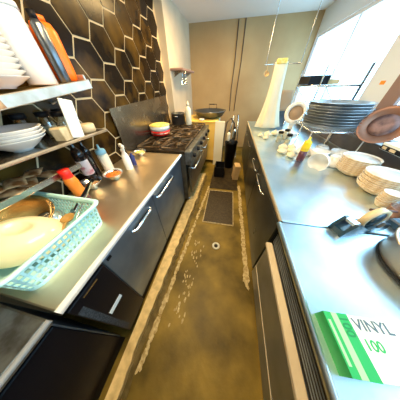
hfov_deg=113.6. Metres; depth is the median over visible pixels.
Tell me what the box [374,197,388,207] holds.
sauce cup
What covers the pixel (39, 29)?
bottle
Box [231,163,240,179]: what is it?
cardboard box
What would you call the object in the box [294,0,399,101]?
window
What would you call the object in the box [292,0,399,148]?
wall
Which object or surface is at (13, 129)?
bowl
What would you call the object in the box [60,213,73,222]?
bowl
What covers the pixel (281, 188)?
base cabinet
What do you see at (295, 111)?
scale
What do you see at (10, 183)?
sachet
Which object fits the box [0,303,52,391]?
countertop
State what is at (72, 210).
spatula
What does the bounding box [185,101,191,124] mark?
plastic bottle
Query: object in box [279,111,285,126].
crate
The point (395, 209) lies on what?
copper saucepan
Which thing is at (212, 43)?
wall
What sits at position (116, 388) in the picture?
trim
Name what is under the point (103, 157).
squeeze bottle
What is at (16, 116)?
glass jar
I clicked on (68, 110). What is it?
sheaf
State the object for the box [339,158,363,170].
rice bowl
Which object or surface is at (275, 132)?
garlic bulb
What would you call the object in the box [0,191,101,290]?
basket
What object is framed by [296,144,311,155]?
cup
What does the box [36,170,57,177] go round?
sachet
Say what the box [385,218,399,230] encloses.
case
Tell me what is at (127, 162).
spray bottle
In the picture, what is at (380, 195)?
sauce cup
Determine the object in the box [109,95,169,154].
guard
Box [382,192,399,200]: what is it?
sauce cup
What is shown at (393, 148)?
box
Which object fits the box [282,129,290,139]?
glass jar
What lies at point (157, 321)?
floor marking
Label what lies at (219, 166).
crate
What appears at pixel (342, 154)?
rice bowl
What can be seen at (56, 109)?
glass jar
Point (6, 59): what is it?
dish
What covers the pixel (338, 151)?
cup
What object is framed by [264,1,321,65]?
utensil rail
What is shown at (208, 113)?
wok
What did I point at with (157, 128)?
enamel pot
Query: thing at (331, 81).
carton
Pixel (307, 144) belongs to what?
bottle
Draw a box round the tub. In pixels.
[80,122,95,132]
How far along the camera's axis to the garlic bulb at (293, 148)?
1.57 m
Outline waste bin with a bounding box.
[224,139,237,167]
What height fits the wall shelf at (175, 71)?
0.130 m
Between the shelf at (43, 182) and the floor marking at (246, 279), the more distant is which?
the floor marking at (246, 279)
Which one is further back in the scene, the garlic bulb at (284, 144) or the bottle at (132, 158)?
the garlic bulb at (284, 144)
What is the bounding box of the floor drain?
[212,242,219,249]
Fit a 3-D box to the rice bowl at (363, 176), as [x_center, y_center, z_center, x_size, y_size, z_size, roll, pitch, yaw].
[1.356,-0.131,0.975,0.256,0.060,0.256,7,42,9]
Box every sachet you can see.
[0,186,28,198]
[1,176,27,190]
[19,176,38,186]
[22,167,42,177]
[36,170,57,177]
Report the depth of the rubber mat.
2.67 m
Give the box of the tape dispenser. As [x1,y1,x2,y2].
[328,207,391,237]
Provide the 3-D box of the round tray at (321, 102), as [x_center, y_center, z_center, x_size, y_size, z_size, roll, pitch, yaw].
[1.439,-0.996,1.352,0.544,0.035,0.544,7,42,9]
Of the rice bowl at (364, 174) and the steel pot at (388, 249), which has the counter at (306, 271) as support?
the steel pot at (388, 249)
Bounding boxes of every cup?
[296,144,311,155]
[307,153,329,170]
[310,148,330,154]
[315,144,328,149]
[328,154,341,168]
[330,148,347,154]
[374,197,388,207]
[376,195,394,204]
[378,193,399,202]
[379,192,397,201]
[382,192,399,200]
[383,189,399,198]
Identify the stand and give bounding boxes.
[287,120,363,151]
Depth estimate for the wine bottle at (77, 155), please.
1.05 m
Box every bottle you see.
[25,8,71,82]
[56,168,91,198]
[69,144,96,180]
[78,141,102,176]
[95,144,113,170]
[118,143,133,169]
[129,153,136,165]
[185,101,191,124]
[227,130,230,140]
[232,127,235,139]
[296,137,311,161]
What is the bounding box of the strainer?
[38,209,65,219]
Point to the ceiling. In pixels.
(193, 11)
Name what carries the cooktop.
in the gas range
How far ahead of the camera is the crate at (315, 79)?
1.74 m
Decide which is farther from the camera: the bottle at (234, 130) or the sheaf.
the bottle at (234, 130)
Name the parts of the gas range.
oven door, control panel, handle, oven door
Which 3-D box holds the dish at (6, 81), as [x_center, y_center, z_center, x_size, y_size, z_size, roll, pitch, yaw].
[-0.941,-0.554,0.619,0.228,0.045,0.228,7,42,9]
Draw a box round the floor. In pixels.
[62,146,262,399]
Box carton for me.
[328,79,340,83]
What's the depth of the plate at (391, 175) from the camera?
0.95 m
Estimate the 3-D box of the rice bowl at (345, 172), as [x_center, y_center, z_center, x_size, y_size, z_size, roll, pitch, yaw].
[1.406,-0.273,1.218,0.256,0.060,0.256,7,42,9]
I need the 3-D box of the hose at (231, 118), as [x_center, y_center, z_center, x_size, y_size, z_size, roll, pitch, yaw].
[0.670,-1.390,3.102,0.282,0.947,0.142,7,42,9]
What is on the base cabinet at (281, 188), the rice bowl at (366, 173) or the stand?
the stand
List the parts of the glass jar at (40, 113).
lid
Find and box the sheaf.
[57,98,83,137]
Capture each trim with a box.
[104,173,205,399]
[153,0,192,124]
[344,130,382,147]
[373,74,399,111]
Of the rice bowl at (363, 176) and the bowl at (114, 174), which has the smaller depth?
the rice bowl at (363, 176)
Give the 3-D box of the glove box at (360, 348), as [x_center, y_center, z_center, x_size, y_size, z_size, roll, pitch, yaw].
[0.578,0.463,0.403,0.321,0.054,0.142,4,41,6]
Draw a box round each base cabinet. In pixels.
[0,152,184,329]
[0,302,124,399]
[185,115,219,159]
[242,121,399,267]
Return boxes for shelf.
[0,75,91,110]
[0,128,106,169]
[0,163,81,210]
[170,68,193,79]
[297,84,360,86]
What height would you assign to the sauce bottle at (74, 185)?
0.265 m
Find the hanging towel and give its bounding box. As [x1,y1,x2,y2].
[254,58,288,127]
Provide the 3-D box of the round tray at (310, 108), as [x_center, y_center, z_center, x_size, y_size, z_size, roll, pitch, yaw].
[1.452,-0.962,1.382,0.544,0.035,0.544,7,42,9]
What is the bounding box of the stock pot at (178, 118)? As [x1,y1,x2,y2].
[171,112,185,124]
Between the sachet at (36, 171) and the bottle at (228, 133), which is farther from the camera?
the bottle at (228, 133)
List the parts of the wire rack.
post, post, post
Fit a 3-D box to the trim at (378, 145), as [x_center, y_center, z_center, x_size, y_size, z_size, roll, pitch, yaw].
[1.592,-0.172,0.840,0.090,0.020,5.290,7,42,9]
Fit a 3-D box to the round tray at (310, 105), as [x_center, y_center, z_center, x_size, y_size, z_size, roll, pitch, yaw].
[1.440,-0.979,1.367,0.544,0.035,0.544,7,42,9]
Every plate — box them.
[345,153,380,162]
[356,105,399,142]
[368,168,399,182]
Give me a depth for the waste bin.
2.86 m
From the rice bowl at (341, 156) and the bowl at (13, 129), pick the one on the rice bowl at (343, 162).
the rice bowl at (341, 156)
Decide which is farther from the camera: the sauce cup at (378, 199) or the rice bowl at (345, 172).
the rice bowl at (345, 172)
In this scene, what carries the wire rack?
on the base cabinet at (281, 188)
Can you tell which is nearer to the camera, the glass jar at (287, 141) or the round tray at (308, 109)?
the round tray at (308, 109)
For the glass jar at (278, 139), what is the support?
on the base cabinet at (281, 188)
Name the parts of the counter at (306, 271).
door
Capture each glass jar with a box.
[7,113,26,119]
[32,111,56,136]
[49,111,69,130]
[50,108,66,124]
[276,131,283,141]
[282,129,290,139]
[284,133,292,144]
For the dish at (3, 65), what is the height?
0.045 m
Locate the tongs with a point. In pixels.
(80, 209)
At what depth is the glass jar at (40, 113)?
0.80 m
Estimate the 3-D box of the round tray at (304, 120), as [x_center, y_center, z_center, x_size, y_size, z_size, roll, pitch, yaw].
[1.443,-0.873,1.455,0.544,0.035,0.544,7,42,9]
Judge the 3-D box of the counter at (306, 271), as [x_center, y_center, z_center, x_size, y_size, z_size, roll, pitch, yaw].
[0.826,1.137,0.312,1.072,0.850,1.914,7,42,9]
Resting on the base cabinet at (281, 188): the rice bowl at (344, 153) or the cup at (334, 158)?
the cup at (334, 158)
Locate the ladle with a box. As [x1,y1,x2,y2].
[60,213,73,229]
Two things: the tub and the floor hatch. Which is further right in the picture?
the floor hatch
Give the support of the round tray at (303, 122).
on the stand
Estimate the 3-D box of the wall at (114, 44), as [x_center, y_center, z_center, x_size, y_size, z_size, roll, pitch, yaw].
[-1.004,-0.857,1.385,0.126,2.500,6.350,7,42,9]
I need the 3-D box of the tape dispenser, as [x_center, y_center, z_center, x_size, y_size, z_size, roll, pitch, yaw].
[0.916,0.111,0.725,0.299,0.147,0.077,-7,41,-6]
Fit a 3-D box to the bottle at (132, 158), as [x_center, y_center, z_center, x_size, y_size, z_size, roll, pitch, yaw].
[-0.722,-0.438,1.407,0.048,0.130,0.048,7,42,9]
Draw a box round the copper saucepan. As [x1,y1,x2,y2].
[369,203,399,217]
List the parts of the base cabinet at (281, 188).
door, door, door, handle, door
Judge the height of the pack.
0.070 m
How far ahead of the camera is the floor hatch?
2.10 m
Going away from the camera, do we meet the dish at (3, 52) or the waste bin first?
the dish at (3, 52)
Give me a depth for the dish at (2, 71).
0.58 m
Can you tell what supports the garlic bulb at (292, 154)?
on the base cabinet at (281, 188)
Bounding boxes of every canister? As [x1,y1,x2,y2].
[0,0,58,84]
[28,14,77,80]
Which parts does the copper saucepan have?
handle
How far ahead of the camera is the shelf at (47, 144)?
0.70 m
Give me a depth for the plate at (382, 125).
1.16 m
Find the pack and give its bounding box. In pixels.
[49,127,73,140]
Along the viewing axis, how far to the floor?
1.08 m
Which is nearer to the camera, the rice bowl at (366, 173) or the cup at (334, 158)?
the rice bowl at (366, 173)
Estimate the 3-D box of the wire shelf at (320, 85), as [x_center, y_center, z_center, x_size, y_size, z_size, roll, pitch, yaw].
[1.698,-1.570,1.796,0.438,0.020,0.760,7,42,9]
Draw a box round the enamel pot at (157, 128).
[149,122,169,135]
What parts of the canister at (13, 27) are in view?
lid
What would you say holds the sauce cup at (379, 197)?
on the sauce cup at (378, 199)
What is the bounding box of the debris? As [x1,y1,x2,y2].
[168,241,203,326]
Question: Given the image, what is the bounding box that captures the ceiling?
[171,0,336,22]
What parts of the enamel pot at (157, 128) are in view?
lid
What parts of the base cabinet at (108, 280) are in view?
compressor panel, door, handle, handle, door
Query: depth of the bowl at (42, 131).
0.62 m
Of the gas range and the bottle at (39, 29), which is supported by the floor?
the gas range
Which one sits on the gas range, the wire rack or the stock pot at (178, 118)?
the stock pot at (178, 118)
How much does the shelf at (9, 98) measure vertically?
0.305 m
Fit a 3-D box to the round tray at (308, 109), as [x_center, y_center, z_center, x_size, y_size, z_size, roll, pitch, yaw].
[1.454,-0.951,1.405,0.544,0.035,0.544,7,42,9]
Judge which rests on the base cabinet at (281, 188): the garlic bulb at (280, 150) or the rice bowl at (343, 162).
the garlic bulb at (280, 150)
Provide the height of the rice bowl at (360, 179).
0.060 m
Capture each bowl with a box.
[0,123,40,136]
[0,126,42,140]
[0,129,45,144]
[0,132,44,152]
[0,216,71,268]
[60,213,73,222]
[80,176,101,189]
[102,168,122,180]
[133,149,145,155]
[336,163,359,176]
[337,162,360,173]
[338,160,362,172]
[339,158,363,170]
[340,157,365,169]
[341,156,380,167]
[342,154,381,165]
[343,151,383,164]
[357,176,382,191]
[357,180,379,195]
[359,175,383,190]
[360,173,399,191]
[362,172,399,190]
[363,170,399,188]
[365,169,399,186]
[366,166,399,184]
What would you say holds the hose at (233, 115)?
on the floor
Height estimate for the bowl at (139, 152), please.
0.056 m
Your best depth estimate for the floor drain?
1.61 m
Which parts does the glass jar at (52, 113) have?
lid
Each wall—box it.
[0,0,170,315]
[189,9,325,146]
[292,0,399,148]
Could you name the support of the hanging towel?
hanging from the utensil rail
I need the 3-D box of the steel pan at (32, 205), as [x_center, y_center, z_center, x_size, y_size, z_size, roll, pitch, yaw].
[-0.957,0.088,0.704,0.246,0.134,0.265,13,43,16]
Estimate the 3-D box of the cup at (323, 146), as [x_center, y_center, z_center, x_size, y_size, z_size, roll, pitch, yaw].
[1.452,-0.603,1.565,0.176,0.092,0.176,7,42,9]
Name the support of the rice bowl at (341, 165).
on the rice bowl at (339, 166)
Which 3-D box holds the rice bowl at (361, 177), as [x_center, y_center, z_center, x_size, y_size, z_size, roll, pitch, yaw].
[1.352,-0.120,0.982,0.256,0.060,0.256,7,42,9]
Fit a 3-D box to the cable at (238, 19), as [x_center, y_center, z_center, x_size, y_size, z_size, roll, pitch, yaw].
[0.796,-3.051,3.132,0.034,1.540,0.018,7,42,9]
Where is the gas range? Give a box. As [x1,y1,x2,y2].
[135,123,209,199]
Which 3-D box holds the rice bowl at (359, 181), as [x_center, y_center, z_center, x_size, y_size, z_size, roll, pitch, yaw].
[1.355,-0.101,1.002,0.256,0.060,0.256,7,42,9]
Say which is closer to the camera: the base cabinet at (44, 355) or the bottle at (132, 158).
the base cabinet at (44, 355)
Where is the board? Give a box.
[213,121,224,164]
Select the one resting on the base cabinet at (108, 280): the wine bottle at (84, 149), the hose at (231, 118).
the wine bottle at (84, 149)
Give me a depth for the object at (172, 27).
2.38 m
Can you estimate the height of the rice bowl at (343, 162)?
0.060 m
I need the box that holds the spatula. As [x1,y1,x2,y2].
[67,178,94,223]
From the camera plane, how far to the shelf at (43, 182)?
0.76 m
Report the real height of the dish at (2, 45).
0.045 m
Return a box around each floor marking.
[135,186,208,374]
[237,186,249,289]
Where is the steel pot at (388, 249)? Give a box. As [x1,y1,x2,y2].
[376,227,399,283]
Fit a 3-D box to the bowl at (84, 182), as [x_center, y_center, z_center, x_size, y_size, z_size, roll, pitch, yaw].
[-0.923,-0.134,1.117,0.180,0.062,0.180,7,42,9]
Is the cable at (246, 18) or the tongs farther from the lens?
the cable at (246, 18)
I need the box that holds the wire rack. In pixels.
[282,62,375,142]
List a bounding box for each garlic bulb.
[271,129,278,134]
[277,146,286,152]
[278,143,287,148]
[287,146,296,152]
[287,151,295,157]
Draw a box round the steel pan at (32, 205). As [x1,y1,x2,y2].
[0,195,54,221]
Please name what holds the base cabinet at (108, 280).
on the floor
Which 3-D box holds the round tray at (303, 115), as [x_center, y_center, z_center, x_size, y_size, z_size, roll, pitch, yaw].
[1.439,-0.894,1.444,0.544,0.035,0.544,7,42,9]
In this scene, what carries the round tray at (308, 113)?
on the round tray at (305, 113)
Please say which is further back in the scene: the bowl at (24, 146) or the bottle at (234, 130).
the bottle at (234, 130)
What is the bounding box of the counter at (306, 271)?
[252,222,399,399]
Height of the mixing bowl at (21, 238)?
0.154 m
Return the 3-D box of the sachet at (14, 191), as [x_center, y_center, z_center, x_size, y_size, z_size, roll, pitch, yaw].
[-0.996,-0.037,0.686,0.116,0.033,0.084,-17,44,-17]
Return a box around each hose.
[221,118,234,160]
[230,115,238,157]
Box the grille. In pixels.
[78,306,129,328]
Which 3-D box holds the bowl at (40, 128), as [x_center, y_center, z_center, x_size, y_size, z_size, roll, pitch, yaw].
[-0.936,-0.315,0.666,0.244,0.060,0.244,7,42,9]
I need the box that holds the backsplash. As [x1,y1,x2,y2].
[300,122,399,169]
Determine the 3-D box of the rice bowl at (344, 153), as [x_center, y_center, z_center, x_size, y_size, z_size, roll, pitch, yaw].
[1.403,-0.349,1.151,0.256,0.060,0.256,7,42,9]
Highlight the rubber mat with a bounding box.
[209,164,236,190]
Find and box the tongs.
[75,182,91,218]
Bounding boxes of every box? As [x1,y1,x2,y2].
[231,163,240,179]
[314,311,399,386]
[379,142,399,157]
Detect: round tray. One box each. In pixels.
[301,119,356,130]
[302,114,359,124]
[302,117,357,127]
[304,112,361,121]
[306,110,369,118]
[307,107,372,115]
[308,102,375,110]
[308,105,375,112]
[309,99,378,106]
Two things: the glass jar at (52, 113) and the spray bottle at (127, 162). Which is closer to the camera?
the glass jar at (52, 113)
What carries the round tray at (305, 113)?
on the round tray at (303, 115)
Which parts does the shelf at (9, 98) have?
shelf plate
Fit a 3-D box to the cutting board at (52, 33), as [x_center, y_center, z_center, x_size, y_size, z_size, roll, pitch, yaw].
[-0.856,-0.870,0.767,0.116,0.258,0.116,7,42,9]
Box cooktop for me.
[135,124,204,153]
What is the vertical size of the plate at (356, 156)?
0.006 m
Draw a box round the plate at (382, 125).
[356,105,399,142]
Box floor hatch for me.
[202,190,233,225]
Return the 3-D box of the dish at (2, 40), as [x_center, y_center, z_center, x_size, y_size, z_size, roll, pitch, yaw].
[-0.943,-0.643,0.539,0.228,0.045,0.228,7,42,9]
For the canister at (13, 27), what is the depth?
0.64 m
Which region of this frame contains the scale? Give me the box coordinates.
[278,101,307,135]
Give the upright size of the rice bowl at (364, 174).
0.060 m
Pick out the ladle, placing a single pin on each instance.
(68, 217)
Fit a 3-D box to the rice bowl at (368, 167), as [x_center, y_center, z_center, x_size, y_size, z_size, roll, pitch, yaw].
[1.353,-0.161,0.948,0.256,0.060,0.256,7,42,9]
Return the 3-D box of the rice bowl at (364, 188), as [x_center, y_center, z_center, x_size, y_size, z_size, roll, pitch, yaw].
[1.357,-0.089,1.009,0.256,0.060,0.256,7,42,9]
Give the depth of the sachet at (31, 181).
0.75 m
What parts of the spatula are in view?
handle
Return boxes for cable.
[229,19,238,110]
[234,18,246,108]
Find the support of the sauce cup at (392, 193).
on the sauce cup at (383, 194)
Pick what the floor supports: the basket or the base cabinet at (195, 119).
the base cabinet at (195, 119)
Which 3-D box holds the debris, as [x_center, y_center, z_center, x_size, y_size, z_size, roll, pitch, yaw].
[-0.108,0.792,1.371,0.130,0.008,0.833,10,42,12]
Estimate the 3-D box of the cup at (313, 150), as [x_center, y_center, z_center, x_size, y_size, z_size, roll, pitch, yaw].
[1.321,-0.506,1.461,0.176,0.092,0.176,7,42,9]
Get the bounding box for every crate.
[214,161,224,176]
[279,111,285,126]
[298,75,330,84]
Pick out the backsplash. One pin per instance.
(348, 142)
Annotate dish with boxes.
[0,37,5,42]
[0,43,9,49]
[0,49,14,56]
[0,55,18,62]
[0,62,21,69]
[0,68,25,75]
[0,75,29,88]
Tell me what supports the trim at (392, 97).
attached to the wall at (388, 71)
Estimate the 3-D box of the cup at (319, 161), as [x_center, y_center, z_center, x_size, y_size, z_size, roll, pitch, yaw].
[1.164,-0.374,1.272,0.114,0.174,0.176,-21,45,-21]
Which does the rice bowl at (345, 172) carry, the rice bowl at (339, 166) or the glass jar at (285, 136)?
the rice bowl at (339, 166)
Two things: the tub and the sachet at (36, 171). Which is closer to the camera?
the sachet at (36, 171)
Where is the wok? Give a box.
[194,104,225,118]

